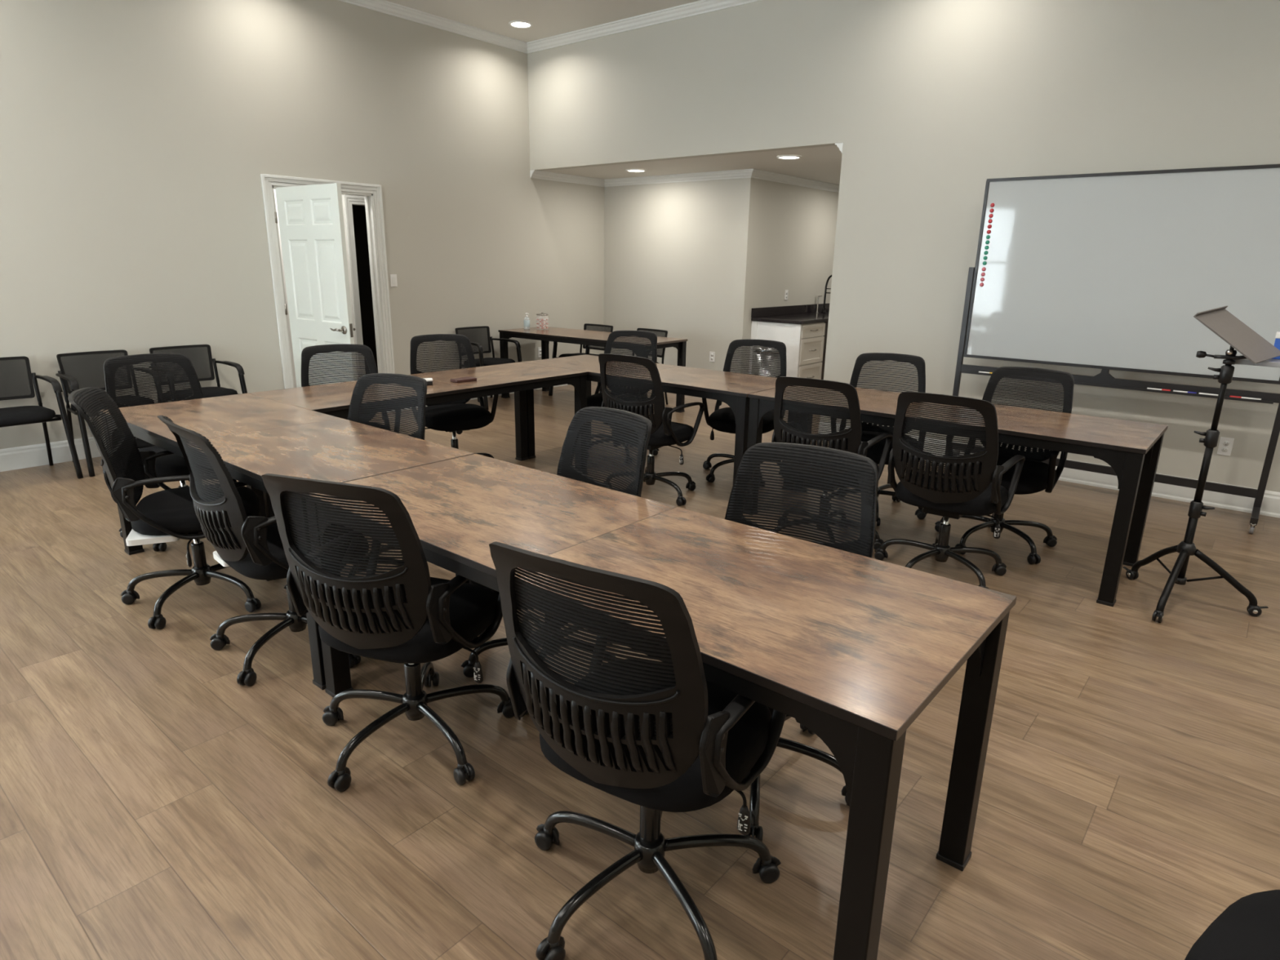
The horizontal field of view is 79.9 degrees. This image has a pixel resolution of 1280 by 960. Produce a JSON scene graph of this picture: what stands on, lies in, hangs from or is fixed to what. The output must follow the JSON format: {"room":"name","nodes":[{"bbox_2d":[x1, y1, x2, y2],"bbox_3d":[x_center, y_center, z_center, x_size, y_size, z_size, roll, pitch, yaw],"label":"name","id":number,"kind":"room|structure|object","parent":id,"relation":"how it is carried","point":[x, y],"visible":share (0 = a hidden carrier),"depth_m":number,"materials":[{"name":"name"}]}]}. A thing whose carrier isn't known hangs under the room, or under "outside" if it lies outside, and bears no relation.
{"room":"conference room","nodes":[
{"label":"conference room","id":0,"kind":"room"},
{"bbox_2d":[0,0,604,448],"bbox_3d":[-2.241,-2.570,7.585,0.120,3.700,15.000,14,20,38],"label":"wall","id":1,"kind":"structure","parent":0,"point":[138,138],"depth_m":6.23,"materials":[{"name":"beige paint"}]},
{"bbox_2d":[0,436,138,471],"bbox_3d":[-5.108,0.050,4.698,0.018,0.156,5.994,14,20,38],"label":"baseboard","id":2,"kind":"structure","parent":1,"relation":"attached to","point":[31,455],"depth_m":5.55,"materials":[{"name":"white paint"}]},
{"bbox_2d":[260,173,395,412],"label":"door","id":3,"kind":"structure","parent":1,"relation":"in","point":[310,211],"depth_m":6.47,"materials":[{"name":"white paint"}]},
{"bbox_2d":[390,274,397,286],"bbox_3d":[-2.405,-1.949,7.466,0.009,0.117,0.072,14,20,38],"label":"light switch","id":4,"kind":"object","parent":1,"relation":"attached to","point":[393,282],"visible":1,"depth_m":7.46,"materials":[{"name":"white plastic"}]},
{"bbox_2d":[338,0,527,53],"bbox_3d":[-4.063,-3.688,4.808,0.076,0.082,9.000,14,20,38],"label":"trim","id":5,"kind":"structure","parent":1,"relation":"attached to","point":[388,7],"depth_m":7.29,"materials":[{"name":"white paint"}]},
{"bbox_2d":[402,383,569,410],"bbox_3d":[-1.469,-1.088,8.891,0.018,0.156,3.111,14,20,38],"label":"baseboard","id":6,"kind":"structure","parent":1,"relation":"attached to","point":[566,384],"depth_m":8.88,"materials":[{"name":"white paint"}]},
{"bbox_2d":[537,346,541,357],"bbox_3d":[-1.187,-1.524,9.117,0.009,0.117,0.072,14,20,38],"label":"wall outlet","id":7,"kind":"object","parent":1,"relation":"attached to","point":[539,348],"visible":0.71,"depth_m":9.11,"materials":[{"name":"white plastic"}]},
{"bbox_2d":[529,169,604,186],"bbox_3d":[-0.803,-3.520,8.932,0.072,0.078,1.218,14,20,38],"label":"trim","id":8,"kind":"structure","parent":1,"relation":"attached to","point":[535,174],"depth_m":8.87,"materials":[{"name":"white paint"}]},
{"bbox_2d":[273,189,364,387],"bbox_3d":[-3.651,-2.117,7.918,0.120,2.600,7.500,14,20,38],"label":"door frame","id":9,"kind":"structure","parent":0,"point":[274,190],"depth_m":8.09,"materials":[{"name":"white paint"}]},
{"bbox_2d":[342,195,365,377],"bbox_3d":[-2.863,-2.108,8.791,0.027,2.135,0.970,14,20,38],"label":"door","id":10,"kind":"structure","parent":9,"relation":"in","point":[348,200],"depth_m":8.36,"materials":[{"name":"white paint"}]},
{"bbox_2d":[351,204,377,373],"bbox_3d":[-3.430,-2.523,9.170,1.230,2.700,3.000,14,20,38],"label":"wall","id":11,"kind":"structure","parent":0,"point":[358,211],"depth_m":9.84,"materials":[{"name":"paint"}]},
{"bbox_2d":[536,311,548,315],"bbox_3d":[-1.091,-1.779,8.539,0.144,0.190,0.144,14,20,38],"label":"lid","id":12,"kind":"object","parent":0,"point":[541,313],"visible":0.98,"depth_m":8.50,"materials":[{"name":"silver metal"}]},
{"bbox_2d":[385,0,700,42],"bbox_3d":[-0.642,-2.935,2.043,9.240,0.100,9.240,14,20,38],"label":"ceiling","id":13,"kind":"structure","parent":0,"point":[548,18],"depth_m":7.05,"materials":[{"name":"paint"}]},
{"bbox_2d":[508,20,533,28],"bbox_3d":[-1.159,-4.424,7.421,0.232,0.011,0.232,14,20,38],"label":"recessed light","id":14,"kind":"object","parent":13,"relation":"in","point":[517,24],"visible":1,"depth_m":7.40,"materials":[{"name":"white plastic"}]},
{"bbox_2d":[0,381,1279,959],"bbox_3d":[0.234,-0.106,6.025,11.720,0.100,15.120,14,20,38],"label":"floor","id":15,"kind":"structure","parent":0,"point":[156,804],"depth_m":2.28,"materials":[{"name":"brown wood"}]},
{"bbox_2d":[0,355,83,478],"bbox_3d":[-4.235,-0.391,5.136,0.580,0.798,0.566,14,20,38],"label":"chair","id":16,"kind":"object","parent":15,"relation":"on","point":[24,415],"visible":1,"depth_m":5.25,"materials":[{"name":"black plastic"}]},
{"bbox_2d":[55,349,163,476],"bbox_3d":[-3.847,-0.512,5.584,0.580,0.798,0.566,14,20,38],"label":"chair","id":17,"kind":"object","parent":15,"relation":"on","point":[64,378],"visible":0.57,"depth_m":5.57,"materials":[{"name":"black fabric"}]},
{"bbox_2d":[103,353,214,551],"bbox_3d":[-2.531,-0.180,4.194,0.653,0.959,0.640,15,21,41],"label":"office chair","id":18,"kind":"object","parent":15,"relation":"on","point":[173,464],"visible":0.23,"depth_m":4.22,"materials":[{"name":"black plastic"}]},
{"bbox_2d":[67,386,261,629],"bbox_3d":[-2.005,0.075,3.332,0.638,0.960,0.645,-2,16,-12],"label":"office chair","id":19,"kind":"object","parent":15,"relation":"on","point":[168,514],"visible":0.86,"depth_m":3.23,"materials":[{"name":"black plastic"}]},
{"bbox_2d":[149,344,247,401],"bbox_3d":[-3.465,-0.632,6.024,0.580,0.798,0.566,14,20,38],"label":"chair","id":20,"kind":"object","parent":15,"relation":"on","point":[208,392],"visible":0.49,"depth_m":6.11,"materials":[{"name":"black fabric"}]},
{"bbox_2d":[157,415,368,686],"bbox_3d":[-1.342,0.208,2.906,0.629,0.960,0.687,11,19,32],"label":"office chair","id":21,"kind":"object","parent":15,"relation":"on","point":[252,546],"visible":0.7,"depth_m":2.67,"materials":[{"name":"black plastic"}]},
{"bbox_2d":[97,393,474,689],"bbox_3d":[-1.680,0.134,3.527,2.028,0.750,0.723,14,20,38],"label":"conference table","id":22,"kind":"object","parent":15,"relation":"on","point":[254,436],"visible":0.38,"depth_m":3.24,"materials":[{"name":"brown laminate"}]},
{"bbox_2d":[301,343,400,433],"bbox_3d":[-1.817,-0.331,4.764,0.645,0.960,0.633,-10,19,-33],"label":"office chair","id":23,"kind":"object","parent":15,"relation":"on","point":[308,353],"visible":0.1,"depth_m":4.87,"materials":[{"name":"black fabric"}]},
{"bbox_2d":[284,373,426,594],"bbox_3d":[-1.298,0.026,3.546,0.645,0.960,0.632,9,18,27],"label":"office chair","id":24,"kind":"object","parent":15,"relation":"on","point":[419,384],"visible":0.1,"depth_m":3.67,"materials":[{"name":"black plastic"}]},
{"bbox_2d":[261,473,515,791],"bbox_3d":[-0.740,0.382,2.334,0.645,0.960,0.638,10,18,28],"label":"office chair","id":25,"kind":"object","parent":15,"relation":"on","point":[408,616],"visible":0.93,"depth_m":2.10,"materials":[{"name":"black plastic"}]},
{"bbox_2d":[248,362,588,518],"bbox_3d":[-1.296,-0.265,4.946,0.723,0.750,2.028,14,20,38],"label":"conference table","id":26,"kind":"object","parent":15,"relation":"on","point":[331,399],"visible":0.4,"depth_m":4.85,"materials":[{"name":"brown wood"}]},
{"bbox_2d":[422,377,432,385],"bbox_3d":[-1.330,-0.602,4.686,0.112,0.038,0.047,-5,17,-20],"label":"eraser","id":27,"kind":"object","parent":26,"relation":"on","point":[429,380],"visible":0.44,"depth_m":4.68,"materials":[{"name":"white plastic"}]},
{"bbox_2d":[449,376,476,382],"bbox_3d":[-1.122,-0.638,4.861,0.080,0.018,0.160,15,21,40],"label":"phone case","id":28,"kind":"object","parent":26,"relation":"on","point":[461,380],"visible":1,"depth_m":4.83,"materials":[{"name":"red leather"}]},
{"bbox_2d":[409,333,498,458],"bbox_3d":[-1.327,-0.512,5.403,0.645,0.972,0.634,-5,17,-19],"label":"office chair","id":29,"kind":"object","parent":15,"relation":"on","point":[455,417],"visible":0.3,"depth_m":5.42,"materials":[{"name":"black fabric"}]},
{"bbox_2d":[455,325,522,409],"bbox_3d":[-1.612,-1.211,8.158,0.580,0.798,0.566,14,20,38],"label":"chair","id":30,"kind":"object","parent":15,"relation":"on","point":[481,362],"visible":0.65,"depth_m":8.18,"materials":[{"name":"black plastic"}]},
{"bbox_2d":[461,406,652,714],"bbox_3d":[-0.307,0.253,2.811,0.641,0.960,0.641,-14,21,-41],"label":"office chair","id":31,"kind":"object","parent":15,"relation":"on","point":[642,425],"visible":0.27,"depth_m":2.88,"materials":[{"name":"black plastic"}]},
{"bbox_2d":[548,323,613,395],"bbox_3d":[-0.646,-1.353,8.712,0.566,0.798,0.580,14,20,38],"label":"chair","id":32,"kind":"object","parent":15,"relation":"on","point":[587,348],"visible":0.29,"depth_m":8.76,"materials":[{"name":"black plastic"}]},
{"bbox_2d":[497,326,687,412],"bbox_3d":[-0.543,-1.181,8.194,2.028,0.750,0.723,13,20,36],"label":"conference table","id":33,"kind":"object","parent":15,"relation":"on","point":[585,337],"visible":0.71,"depth_m":7.97,"materials":[{"name":"brown wood"}]},
{"bbox_2d":[524,312,529,326],"bbox_3d":[-1.264,-1.774,8.535,0.069,0.178,0.068,14,20,38],"label":"sanitizer bottle","id":34,"kind":"object","parent":33,"relation":"on","point":[526,322],"visible":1,"depth_m":8.51,"materials":[{"name":"white"}]},
{"bbox_2d":[586,330,659,462],"bbox_3d":[-0.166,-0.678,6.073,0.645,0.960,0.633,6,17,17],"label":"office chair","id":35,"kind":"object","parent":15,"relation":"on","point":[595,400],"visible":0.24,"depth_m":6.17,"materials":[{"name":"black fabric"}]},
{"bbox_2d":[599,328,667,404],"bbox_3d":[-0.049,-1.206,8.234,0.566,0.798,0.580,16,22,42],"label":"chair","id":36,"kind":"object","parent":15,"relation":"on","point":[662,333],"visible":0.19,"depth_m":8.27,"materials":[{"name":"black plastic"}]},
{"bbox_2d":[488,542,786,959],"bbox_3d":[0.000,0.548,1.740,0.643,0.992,0.645,-14,22,-43],"label":"office chair","id":37,"kind":"object","parent":15,"relation":"on","point":[659,736],"visible":0.96,"depth_m":1.50,"materials":[{"name":"black plastic"}]},
{"bbox_2d":[598,353,704,506],"bbox_3d":[0.056,-0.358,4.967,0.645,0.960,0.632,11,19,30],"label":"office chair","id":38,"kind":"object","parent":15,"relation":"on","point":[664,432],"visible":0.7,"depth_m":4.74,"materials":[{"name":"black plastic"}]},
{"bbox_2d":[302,453,1016,959],"bbox_3d":[-0.118,0.518,2.276,2.028,0.750,0.723,14,20,38],"label":"conference table","id":39,"kind":"object","parent":15,"relation":"on","point":[851,647],"visible":0.76,"depth_m":1.83,"materials":[{"name":"brown wood"}]},
{"bbox_2d":[520,354,799,489],"bbox_3d":[0.088,-0.418,5.564,2.028,0.750,0.723,14,20,38],"label":"conference table","id":40,"kind":"object","parent":15,"relation":"on","point":[732,388],"visible":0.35,"depth_m":5.12,"materials":[{"name":"brown wood"}]},
{"bbox_2d":[702,339,786,486],"bbox_3d":[0.770,-0.501,5.511,0.656,0.960,0.643,7,17,19],"label":"office chair","id":41,"kind":"object","parent":15,"relation":"on","point":[722,420],"visible":0.32,"depth_m":5.60,"materials":[{"name":"black plastic"}]},
{"bbox_2d":[751,346,780,411],"bbox_3d":[1.342,-1.085,8.068,0.342,0.696,0.342,14,20,38],"label":"trash can","id":42,"kind":"object","parent":15,"relation":"on","point":[757,347],"visible":0.02,"depth_m":7.89,"materials":[{"name":"silver metal"}]},
{"bbox_2d":[748,320,825,379],"bbox_3d":[1.692,-1.377,8.788,0.659,0.872,0.568,14,20,38],"label":"base cabinet","id":43,"kind":"object","parent":15,"relation":"on","point":[804,343],"visible":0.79,"depth_m":8.50,"materials":[{"name":"beige paint"}]},
{"bbox_2d":[724,442,878,841],"bbox_3d":[0.385,0.433,2.220,0.624,0.960,0.666,10,18,29],"label":"office chair","id":44,"kind":"object","parent":15,"relation":"on","point":[864,468],"visible":0.19,"depth_m":2.34,"materials":[{"name":"black plastic"}]},
{"bbox_2d":[821,321,828,379],"bbox_3d":[2.046,-1.498,9.240,0.601,0.868,0.596,14,20,38],"label":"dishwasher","id":45,"kind":"object","parent":15,"relation":"on","point":[823,362],"visible":0.14,"depth_m":8.87,"materials":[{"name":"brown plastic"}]},
{"bbox_2d":[771,376,892,549],"bbox_3d":[1.028,-0.113,4.159,0.633,0.955,0.684,11,19,32],"label":"office chair","id":46,"kind":"object","parent":15,"relation":"on","point":[784,432],"visible":0.48,"depth_m":3.87,"materials":[{"name":"black plastic"}]},
{"bbox_2d":[828,352,926,525],"bbox_3d":[1.503,-0.272,4.745,0.627,0.955,0.680,7,17,21],"label":"office chair","id":47,"kind":"object","parent":15,"relation":"on","point":[869,431],"visible":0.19,"depth_m":4.88,"materials":[{"name":"black plastic"}]},
{"bbox_2d":[874,391,1025,588],"bbox_3d":[1.497,0.019,3.735,0.646,0.960,0.645,-11,20,-36],"label":"office chair","id":48,"kind":"object","parent":15,"relation":"on","point":[942,493],"visible":0.94,"depth_m":3.53,"materials":[{"name":"black plastic"}]},
{"bbox_2d":[742,386,1168,606],"bbox_3d":[1.649,-0.034,4.313,2.028,0.750,0.723,14,20,38],"label":"conference table","id":49,"kind":"object","parent":15,"relation":"on","point":[1132,449],"visible":0.64,"depth_m":3.78,"materials":[{"name":"brown wood"}]},
{"bbox_2d":[934,366,1074,564],"bbox_3d":[2.023,-0.112,4.223,0.645,0.960,0.646,8,17,22],"label":"office chair","id":50,"kind":"object","parent":15,"relation":"on","point":[1036,476],"visible":0.53,"depth_m":4.25,"materials":[{"name":"black plastic"}]},
{"bbox_2d":[930,164,1279,533],"bbox_3d":[3.088,-0.911,5.022,1.922,2.092,0.546,14,20,38],"label":"whiteboard","id":51,"kind":"object","parent":15,"relation":"on","point":[1106,272],"visible":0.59,"depth_m":4.90,"materials":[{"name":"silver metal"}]},
{"bbox_2d":[1146,387,1170,391],"bbox_3d":[3.319,-0.577,4.889,0.126,0.016,0.016,14,20,38],"label":"marker pen","id":52,"kind":"object","parent":51,"relation":"on","point":[1147,388],"visible":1,"depth_m":4.88,"materials":[{"name":"white plastic"}]},
{"bbox_2d":[1173,390,1196,393],"bbox_3d":[3.424,-0.550,4.804,0.121,0.016,0.016,14,20,38],"label":"marker pen","id":53,"kind":"object","parent":51,"relation":"on","point":[1173,390],"visible":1,"depth_m":4.80,"materials":[{"name":"white plastic"}]},
{"bbox_2d":[1198,392,1217,395],"bbox_3d":[3.525,-0.526,4.724,0.116,0.016,0.016,14,20,38],"label":"marker pen","id":54,"kind":"object","parent":51,"relation":"on","point":[1199,393],"visible":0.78,"depth_m":4.72,"materials":[{"name":"white plastic"}]},
{"bbox_2d":[1229,395,1261,399],"bbox_3d":[3.657,-0.493,4.618,0.151,0.016,0.016,14,20,38],"label":"marker pen","id":55,"kind":"object","parent":51,"relation":"on","point":[1229,396],"visible":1,"depth_m":4.61,"materials":[{"name":"white plastic"}]},
{"bbox_2d":[1123,305,1279,622],"bbox_3d":[2.529,-0.059,3.348,0.587,1.354,0.601,14,20,38],"label":"tripod stand","id":56,"kind":"object","parent":15,"relation":"on","point":[1255,350],"visible":1,"depth_m":3.36,"materials":[{"name":"black metal"}]},
{"bbox_2d":[1193,305,1279,364],"bbox_3d":[2.550,-0.622,3.252,0.328,0.222,0.232,14,20,38],"label":"tray","id":57,"kind":"object","parent":56,"relation":"on","point":[1254,348],"depth_m":3.25,"materials":[{"name":"black plastic"}]},
{"bbox_2d":[1271,331,1279,359],"bbox_3d":[2.828,-0.592,3.279,0.164,0.150,0.084,14,20,38],"label":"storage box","id":58,"kind":"object","parent":56,"relation":"on","point":[1277,344],"visible":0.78,"depth_m":3.29,"materials":[{"name":"blue plastic"}]},
{"bbox_2d":[1184,889,1279,959],"bbox_3d":[1.133,0.759,1.099,0.654,0.975,0.667,-10,19,-33],"label":"office chair","id":59,"kind":"object","parent":15,"relation":"on","point":[1249,928],"visible":1,"depth_m":1.22,"materials":[{"name":"black fabric"}]},
{"bbox_3d":[2.649,-1.675,9.888,0.663,0.872,1.200,14,20,38],"label":"cabinet","id":60,"kind":"object","parent":15,"relation":"on","visible":0},
{"bbox_2d":[751,302,829,324],"bbox_3d":[2.274,-2.047,9.316,0.648,0.142,2.400,14,20,38],"label":"countertop","id":61,"kind":"structure","parent":60,"relation":"on","point":[804,313],"depth_m":8.88,"materials":[{"name":"black stone"}]},
{"bbox_2d":[815,295,822,312],"bbox_3d":[2.242,-2.204,9.578,0.069,0.216,0.035,14,20,38],"label":"soap dispenser","id":62,"kind":"object","parent":61,"relation":"on","point":[819,295],"visible":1,"depth_m":9.58,"materials":[{"name":"silver metal"}]},
{"bbox_2d":[821,275,831,312],"bbox_3d":[2.381,-2.327,9.549,0.232,0.471,0.113,14,20,38],"label":"kitchen faucet","id":63,"kind":"object","parent":61,"relation":"on","point":[830,276],"visible":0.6,"depth_m":9.61,"materials":[{"name":"black metal"}]},
{"bbox_2d":[604,177,756,373],"bbox_3d":[0.388,-2.320,9.129,2.110,2.455,0.120,14,20,38],"label":"wall","id":64,"kind":"structure","parent":0,"point":[678,255],"depth_m":8.92,"materials":[{"name":"beige paint"}]},
{"bbox_2d":[604,168,753,186],"bbox_3d":[0.374,-3.436,8.709,2.182,0.078,0.072,14,20,38],"label":"trim","id":65,"kind":"structure","parent":64,"relation":"attached to","point":[744,173],"depth_m":8.63,"materials":[{"name":"white paint"}]},
{"bbox_2d":[709,351,715,362],"bbox_3d":[0.840,-1.433,8.891,0.072,0.117,0.009,14,20,38],"label":"wall outlet","id":66,"kind":"object","parent":64,"relation":"attached to","point":[712,354],"visible":1,"depth_m":8.89,"materials":[{"name":"white plastic"}]},
{"bbox_2d":[542,145,842,184],"bbox_3d":[2.153,-3.739,9.550,3.762,0.100,5.781,14,20,38],"label":"ceiling","id":67,"kind":"structure","parent":0,"point":[823,164],"depth_m":7.85,"materials":[{"name":"paint"}]},
{"bbox_2d":[625,168,646,172],"bbox_3d":[-0.042,-3.362,8.304,0.232,0.011,0.232,14,20,38],"label":"recessed light","id":68,"kind":"object","parent":67,"relation":"in","point":[626,170],"visible":1,"depth_m":8.25,"materials":[{"name":"white plastic"}]},
{"bbox_2d":[776,155,801,159],"bbox_3d":[1.380,-2.986,7.071,0.232,0.011,0.232,14,20,38],"label":"recessed light","id":69,"kind":"object","parent":67,"relation":"in","point":[781,157],"visible":1,"depth_m":7.03,"materials":[{"name":"white plastic"}]},
{"bbox_2d":[746,178,839,373],"bbox_3d":[2.621,-2.592,10.212,0.120,2.455,4.460,14,20,38],"label":"wall","id":70,"kind":"structure","parent":0,"point":[794,232],"depth_m":9.02,"materials":[{"name":"beige paint"}]},
{"bbox_2d":[784,289,788,300],"bbox_3d":[1.751,-2.213,9.137,0.009,0.117,0.072,14,20,38],"label":"wall outlet","id":71,"kind":"object","parent":70,"relation":"attached to","point":[786,291],"visible":1,"depth_m":9.13,"materials":[{"name":"white plastic"}]},
{"bbox_2d":[751,302,829,317],"bbox_3d":[2.033,-2.126,9.504,0.020,0.102,2.400,14,20,38],"label":"backsplash","id":72,"kind":"structure","parent":70,"relation":"attached to","point":[804,308],"depth_m":9.18,"materials":[{"name":"black stone"}]},
{"bbox_2d":[751,168,839,192],"bbox_3d":[2.653,-3.697,9.755,0.072,0.078,4.652,14,20,38],"label":"trim","id":73,"kind":"structure","parent":70,"relation":"attached to","point":[757,174],"depth_m":8.72,"materials":[{"name":"white paint"}]},
{"bbox_2d":[527,0,1279,492],"bbox_3d":[2.301,-2.012,5.903,9.120,3.700,0.120,14,20,38],"label":"wall","id":74,"kind":"structure","parent":0,"point":[927,102],"depth_m":5.78,"materials":[{"name":"beige paint"}]},
{"bbox_2d":[526,0,760,53],"bbox_3d":[2.222,-3.743,5.370,9.000,0.082,0.076,14,20,38],"label":"trim","id":75,"kind":"structure","parent":74,"relation":"attached to","point":[701,6],"depth_m":7.18,"materials":[{"name":"white paint"}]},
{"bbox_2d":[817,422,1279,518],"bbox_3d":[3.611,0.048,5.221,5.258,0.156,0.034,14,20,38],"label":"baseboard","id":76,"kind":"structure","parent":74,"relation":"attached to","point":[1270,505],"depth_m":5.18,"materials":[{"name":"white paint"}]},
{"bbox_2d":[1217,436,1234,456],"bbox_3d":[3.819,-0.219,4.985,0.072,0.117,0.009,14,20,38],"label":"wall outlet","id":77,"kind":"object","parent":74,"relation":"attached to","point":[1225,445],"visible":1,"depth_m":4.98,"materials":[{"name":"white plastic"}]},
{"bbox_2d":[1221,447,1227,452],"bbox_3d":[3.818,-0.198,4.989,0.033,0.033,0.004,14,20,38],"label":"socket","id":78,"kind":"object","parent":77,"relation":"attached to","point":[1223,449],"depth_m":4.99,"materials":[{"name":"white paint"}]},
{"bbox_2d":[1222,440,1229,445],"bbox_3d":[3.819,-0.239,4.978,0.033,0.033,0.004,14,20,38],"label":"socket","id":79,"kind":"object","parent":77,"relation":"attached to","point":[1224,442],"depth_m":4.98,"materials":[{"name":"white paint"}]},
{"bbox_3d":[3.572,-2.139,8.685,0.120,2.455,5.680,14,20,38],"label":"wall","id":80,"kind":"structure","parent":0,"visible":0},
{"bbox_2d":[835,142,843,153],"bbox_3d":[3.480,-3.288,8.373,0.072,0.078,5.798,14,20,38],"label":"trim","id":81,"kind":"structure","parent":80,"relation":"attached to","point":[839,145],"depth_m":6.22,"materials":[{"name":"white paint"}]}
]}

